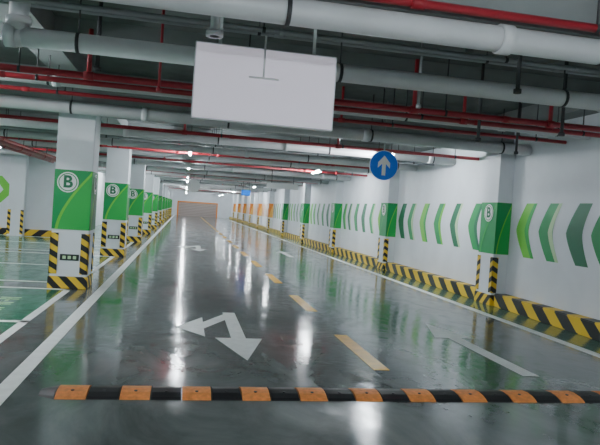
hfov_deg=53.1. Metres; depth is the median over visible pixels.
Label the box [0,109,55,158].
pipe
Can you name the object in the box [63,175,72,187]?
letter
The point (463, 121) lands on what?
pipe
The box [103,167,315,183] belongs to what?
pipe
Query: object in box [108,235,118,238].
plate
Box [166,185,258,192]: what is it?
pipe
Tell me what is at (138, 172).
shaft
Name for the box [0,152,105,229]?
wall
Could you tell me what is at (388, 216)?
pilaster
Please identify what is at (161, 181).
pipe
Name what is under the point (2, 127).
conduit pipe
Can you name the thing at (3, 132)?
pipe
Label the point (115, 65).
pipes
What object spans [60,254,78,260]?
plate
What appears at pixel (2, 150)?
pipe
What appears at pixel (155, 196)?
panel
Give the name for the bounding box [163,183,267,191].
pipe
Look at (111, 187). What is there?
letter
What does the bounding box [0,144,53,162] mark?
pipe
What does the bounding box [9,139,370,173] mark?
pipe
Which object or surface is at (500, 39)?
pipe
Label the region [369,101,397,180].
direction sign
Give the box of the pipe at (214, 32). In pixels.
[93,1,568,153]
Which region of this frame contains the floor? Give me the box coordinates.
[0,215,599,444]
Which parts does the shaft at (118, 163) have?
guards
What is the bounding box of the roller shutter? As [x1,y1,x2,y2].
[177,201,217,217]
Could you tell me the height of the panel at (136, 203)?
0.960 m
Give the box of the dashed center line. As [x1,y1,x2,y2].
[201,217,388,369]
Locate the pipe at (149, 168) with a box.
[98,162,328,183]
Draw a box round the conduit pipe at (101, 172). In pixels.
[101,172,262,184]
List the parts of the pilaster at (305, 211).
panel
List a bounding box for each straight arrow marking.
[276,251,292,256]
[426,324,537,375]
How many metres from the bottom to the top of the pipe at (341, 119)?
0.685 m
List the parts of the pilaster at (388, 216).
panel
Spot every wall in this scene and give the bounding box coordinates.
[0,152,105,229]
[171,190,232,217]
[231,113,599,319]
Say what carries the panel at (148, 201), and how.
attached to the shaft at (149, 179)
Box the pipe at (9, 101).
[0,87,531,155]
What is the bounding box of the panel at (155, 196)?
[152,194,158,211]
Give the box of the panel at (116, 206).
[103,182,129,219]
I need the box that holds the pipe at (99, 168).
[98,167,302,185]
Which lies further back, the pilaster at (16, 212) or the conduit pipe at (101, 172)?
the conduit pipe at (101, 172)
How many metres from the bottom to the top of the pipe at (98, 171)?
0.748 m
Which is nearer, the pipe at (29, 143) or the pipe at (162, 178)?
the pipe at (29, 143)
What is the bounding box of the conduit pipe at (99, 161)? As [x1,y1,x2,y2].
[99,161,329,179]
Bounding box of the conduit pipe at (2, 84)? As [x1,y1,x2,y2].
[2,84,547,138]
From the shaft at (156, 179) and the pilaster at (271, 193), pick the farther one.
the pilaster at (271, 193)
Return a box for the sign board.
[191,17,336,131]
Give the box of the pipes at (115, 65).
[0,0,599,145]
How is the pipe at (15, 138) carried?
hanging from the ceiling
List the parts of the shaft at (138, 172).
guards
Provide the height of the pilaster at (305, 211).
3.020 m
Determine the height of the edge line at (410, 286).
0.004 m
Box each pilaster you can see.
[6,154,28,235]
[232,194,236,219]
[237,195,241,220]
[242,196,246,222]
[248,192,253,224]
[256,192,262,227]
[266,188,274,231]
[280,189,289,235]
[299,183,310,242]
[328,175,344,252]
[376,170,399,269]
[474,152,514,305]
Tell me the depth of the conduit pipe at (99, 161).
22.74 m
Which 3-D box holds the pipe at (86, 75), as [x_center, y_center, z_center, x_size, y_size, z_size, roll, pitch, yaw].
[-4.092,-2.045,6.079,17.830,0.795,0.090,4,1,-11]
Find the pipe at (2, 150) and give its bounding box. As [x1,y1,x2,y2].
[0,148,350,180]
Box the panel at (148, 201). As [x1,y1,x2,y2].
[144,192,152,212]
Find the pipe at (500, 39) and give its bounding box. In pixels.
[92,0,599,65]
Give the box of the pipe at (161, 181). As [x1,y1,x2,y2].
[160,180,275,191]
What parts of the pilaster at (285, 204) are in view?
panel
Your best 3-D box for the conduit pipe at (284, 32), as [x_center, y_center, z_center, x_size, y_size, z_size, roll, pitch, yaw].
[-3.826,-2.172,4.751,17.830,0.458,0.056,4,1,-11]
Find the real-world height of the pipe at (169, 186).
0.748 m
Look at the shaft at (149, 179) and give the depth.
27.66 m
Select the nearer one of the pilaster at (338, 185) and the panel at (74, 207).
the panel at (74, 207)
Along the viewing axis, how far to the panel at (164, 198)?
45.63 m
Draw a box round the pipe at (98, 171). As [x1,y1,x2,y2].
[98,171,266,184]
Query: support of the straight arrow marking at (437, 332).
on the floor
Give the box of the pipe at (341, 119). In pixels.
[0,65,566,143]
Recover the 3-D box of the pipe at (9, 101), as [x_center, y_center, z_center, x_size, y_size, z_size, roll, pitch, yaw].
[-4.647,-2.133,8.975,17.830,0.800,0.220,4,1,-11]
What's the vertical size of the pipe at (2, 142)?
0.990 m
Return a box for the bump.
[38,385,599,402]
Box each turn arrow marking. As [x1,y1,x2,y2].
[176,312,260,360]
[179,246,205,250]
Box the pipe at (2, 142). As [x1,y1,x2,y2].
[0,140,55,161]
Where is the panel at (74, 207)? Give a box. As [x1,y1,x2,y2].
[51,169,98,230]
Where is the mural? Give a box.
[0,176,9,202]
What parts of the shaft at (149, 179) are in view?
guards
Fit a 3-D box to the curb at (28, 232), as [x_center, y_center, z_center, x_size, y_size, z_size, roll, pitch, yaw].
[-12.506,0.166,20.806,7.390,0.220,0.245,4,1,-11]
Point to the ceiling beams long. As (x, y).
(41, 18)
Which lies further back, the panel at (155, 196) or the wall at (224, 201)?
the wall at (224, 201)
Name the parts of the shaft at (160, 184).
guards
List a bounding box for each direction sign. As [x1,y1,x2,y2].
[241,181,250,195]
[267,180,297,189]
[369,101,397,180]
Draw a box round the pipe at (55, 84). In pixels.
[0,55,589,138]
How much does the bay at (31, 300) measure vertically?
0.002 m
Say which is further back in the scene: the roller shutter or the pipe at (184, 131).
the roller shutter
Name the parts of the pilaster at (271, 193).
panel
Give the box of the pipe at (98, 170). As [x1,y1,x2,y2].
[98,170,257,182]
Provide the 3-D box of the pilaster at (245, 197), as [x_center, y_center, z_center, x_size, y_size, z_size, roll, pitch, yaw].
[-5.478,-1.452,59.312,0.310,3.020,0.620,4,1,-11]
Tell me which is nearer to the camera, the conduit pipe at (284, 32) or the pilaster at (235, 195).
the conduit pipe at (284, 32)
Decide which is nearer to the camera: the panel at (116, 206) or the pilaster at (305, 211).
the panel at (116, 206)
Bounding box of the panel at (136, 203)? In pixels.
[128,188,144,215]
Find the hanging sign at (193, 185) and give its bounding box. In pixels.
[187,169,199,191]
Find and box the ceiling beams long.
[0,4,599,151]
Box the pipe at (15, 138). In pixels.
[0,113,383,168]
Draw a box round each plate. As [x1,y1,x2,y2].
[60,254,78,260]
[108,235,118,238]
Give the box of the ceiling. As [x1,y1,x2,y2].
[0,0,599,190]
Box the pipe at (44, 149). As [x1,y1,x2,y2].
[31,147,367,176]
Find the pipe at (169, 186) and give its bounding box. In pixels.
[168,186,240,192]
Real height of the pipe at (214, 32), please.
1.000 m
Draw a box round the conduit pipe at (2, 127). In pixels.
[0,118,433,165]
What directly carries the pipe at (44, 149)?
hanging from the ceiling
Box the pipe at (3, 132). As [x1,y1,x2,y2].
[0,108,416,170]
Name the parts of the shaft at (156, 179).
guards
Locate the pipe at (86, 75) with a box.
[0,29,599,131]
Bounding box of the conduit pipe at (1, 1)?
[0,0,599,77]
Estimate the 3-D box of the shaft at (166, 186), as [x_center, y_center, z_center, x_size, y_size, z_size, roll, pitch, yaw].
[-11.757,-1.747,51.886,0.570,3.020,0.600,4,1,-11]
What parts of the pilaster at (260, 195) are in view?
panel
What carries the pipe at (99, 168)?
hanging from the ceiling
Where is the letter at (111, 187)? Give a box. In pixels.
[110,186,115,193]
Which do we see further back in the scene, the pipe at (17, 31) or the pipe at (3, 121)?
the pipe at (3, 121)
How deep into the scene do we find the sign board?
4.98 m
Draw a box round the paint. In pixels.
[226,218,599,353]
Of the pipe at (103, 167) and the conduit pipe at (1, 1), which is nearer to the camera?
the conduit pipe at (1, 1)
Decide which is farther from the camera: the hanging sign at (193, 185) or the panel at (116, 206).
the hanging sign at (193, 185)
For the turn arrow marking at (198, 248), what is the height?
0.001 m
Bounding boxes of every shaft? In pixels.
[100,147,131,256]
[127,158,145,241]
[142,174,153,233]
[151,177,159,228]
[157,179,163,224]
[161,185,165,219]
[164,186,168,217]
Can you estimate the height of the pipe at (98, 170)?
0.749 m
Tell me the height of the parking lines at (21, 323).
0.003 m
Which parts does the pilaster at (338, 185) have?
panel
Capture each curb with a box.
[0,227,51,236]
[229,217,599,340]
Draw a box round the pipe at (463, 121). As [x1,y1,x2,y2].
[0,49,599,137]
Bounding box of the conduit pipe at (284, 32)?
[5,0,599,74]
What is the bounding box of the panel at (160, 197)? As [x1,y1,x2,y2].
[158,196,162,209]
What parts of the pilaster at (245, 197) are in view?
panel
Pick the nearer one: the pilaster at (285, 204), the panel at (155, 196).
the panel at (155, 196)
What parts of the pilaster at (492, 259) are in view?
panel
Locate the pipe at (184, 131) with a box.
[0,114,478,160]
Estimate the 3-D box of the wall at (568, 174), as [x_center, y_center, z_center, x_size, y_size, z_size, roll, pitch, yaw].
[-0.453,-0.928,34.519,0.206,3.550,88.000,4,1,-11]
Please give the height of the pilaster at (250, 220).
3.020 m
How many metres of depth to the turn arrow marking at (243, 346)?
7.13 m
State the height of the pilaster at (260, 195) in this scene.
3.020 m
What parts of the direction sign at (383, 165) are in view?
rod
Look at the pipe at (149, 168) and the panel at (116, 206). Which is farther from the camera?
the pipe at (149, 168)
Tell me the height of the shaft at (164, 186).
3.020 m
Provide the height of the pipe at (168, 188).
0.825 m
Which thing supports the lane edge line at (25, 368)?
on the floor
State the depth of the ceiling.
7.77 m
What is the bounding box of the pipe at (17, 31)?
[2,0,599,111]
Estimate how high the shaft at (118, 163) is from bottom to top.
3.020 m
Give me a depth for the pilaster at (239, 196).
65.01 m
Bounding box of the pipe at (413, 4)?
[362,0,599,33]
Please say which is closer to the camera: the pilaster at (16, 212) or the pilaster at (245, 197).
the pilaster at (16, 212)
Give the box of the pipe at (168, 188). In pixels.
[168,188,240,194]
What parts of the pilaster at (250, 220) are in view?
panel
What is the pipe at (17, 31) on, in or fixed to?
hanging from the ceiling
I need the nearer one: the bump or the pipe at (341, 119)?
the bump
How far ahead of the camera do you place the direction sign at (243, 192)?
30.00 m
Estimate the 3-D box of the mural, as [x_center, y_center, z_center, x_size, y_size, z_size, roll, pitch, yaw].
[-11.677,-1.250,21.047,3.133,0.950,0.001,4,1,-11]
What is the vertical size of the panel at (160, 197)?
0.960 m
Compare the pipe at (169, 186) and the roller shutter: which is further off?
the roller shutter
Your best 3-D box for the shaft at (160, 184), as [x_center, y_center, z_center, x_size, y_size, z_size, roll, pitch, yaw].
[-9.462,-1.374,39.910,0.610,3.020,0.640,4,1,-11]
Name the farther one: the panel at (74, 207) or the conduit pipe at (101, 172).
the conduit pipe at (101, 172)
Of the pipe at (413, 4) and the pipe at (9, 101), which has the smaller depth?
the pipe at (413, 4)
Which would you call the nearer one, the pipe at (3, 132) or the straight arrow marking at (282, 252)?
the pipe at (3, 132)
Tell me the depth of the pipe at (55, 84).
8.36 m
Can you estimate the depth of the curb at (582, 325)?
11.01 m
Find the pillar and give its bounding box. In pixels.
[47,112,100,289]
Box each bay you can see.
[0,225,142,334]
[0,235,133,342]
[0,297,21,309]
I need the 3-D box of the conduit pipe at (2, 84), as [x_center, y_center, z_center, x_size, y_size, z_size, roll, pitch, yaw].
[-4.536,-2.228,8.433,17.830,0.575,0.051,4,1,-11]
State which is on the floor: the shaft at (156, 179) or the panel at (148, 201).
the shaft at (156, 179)
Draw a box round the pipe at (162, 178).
[160,177,266,186]
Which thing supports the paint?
on the floor
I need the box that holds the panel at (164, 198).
[162,197,165,209]
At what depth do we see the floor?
6.23 m
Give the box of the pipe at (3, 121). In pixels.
[0,118,455,164]

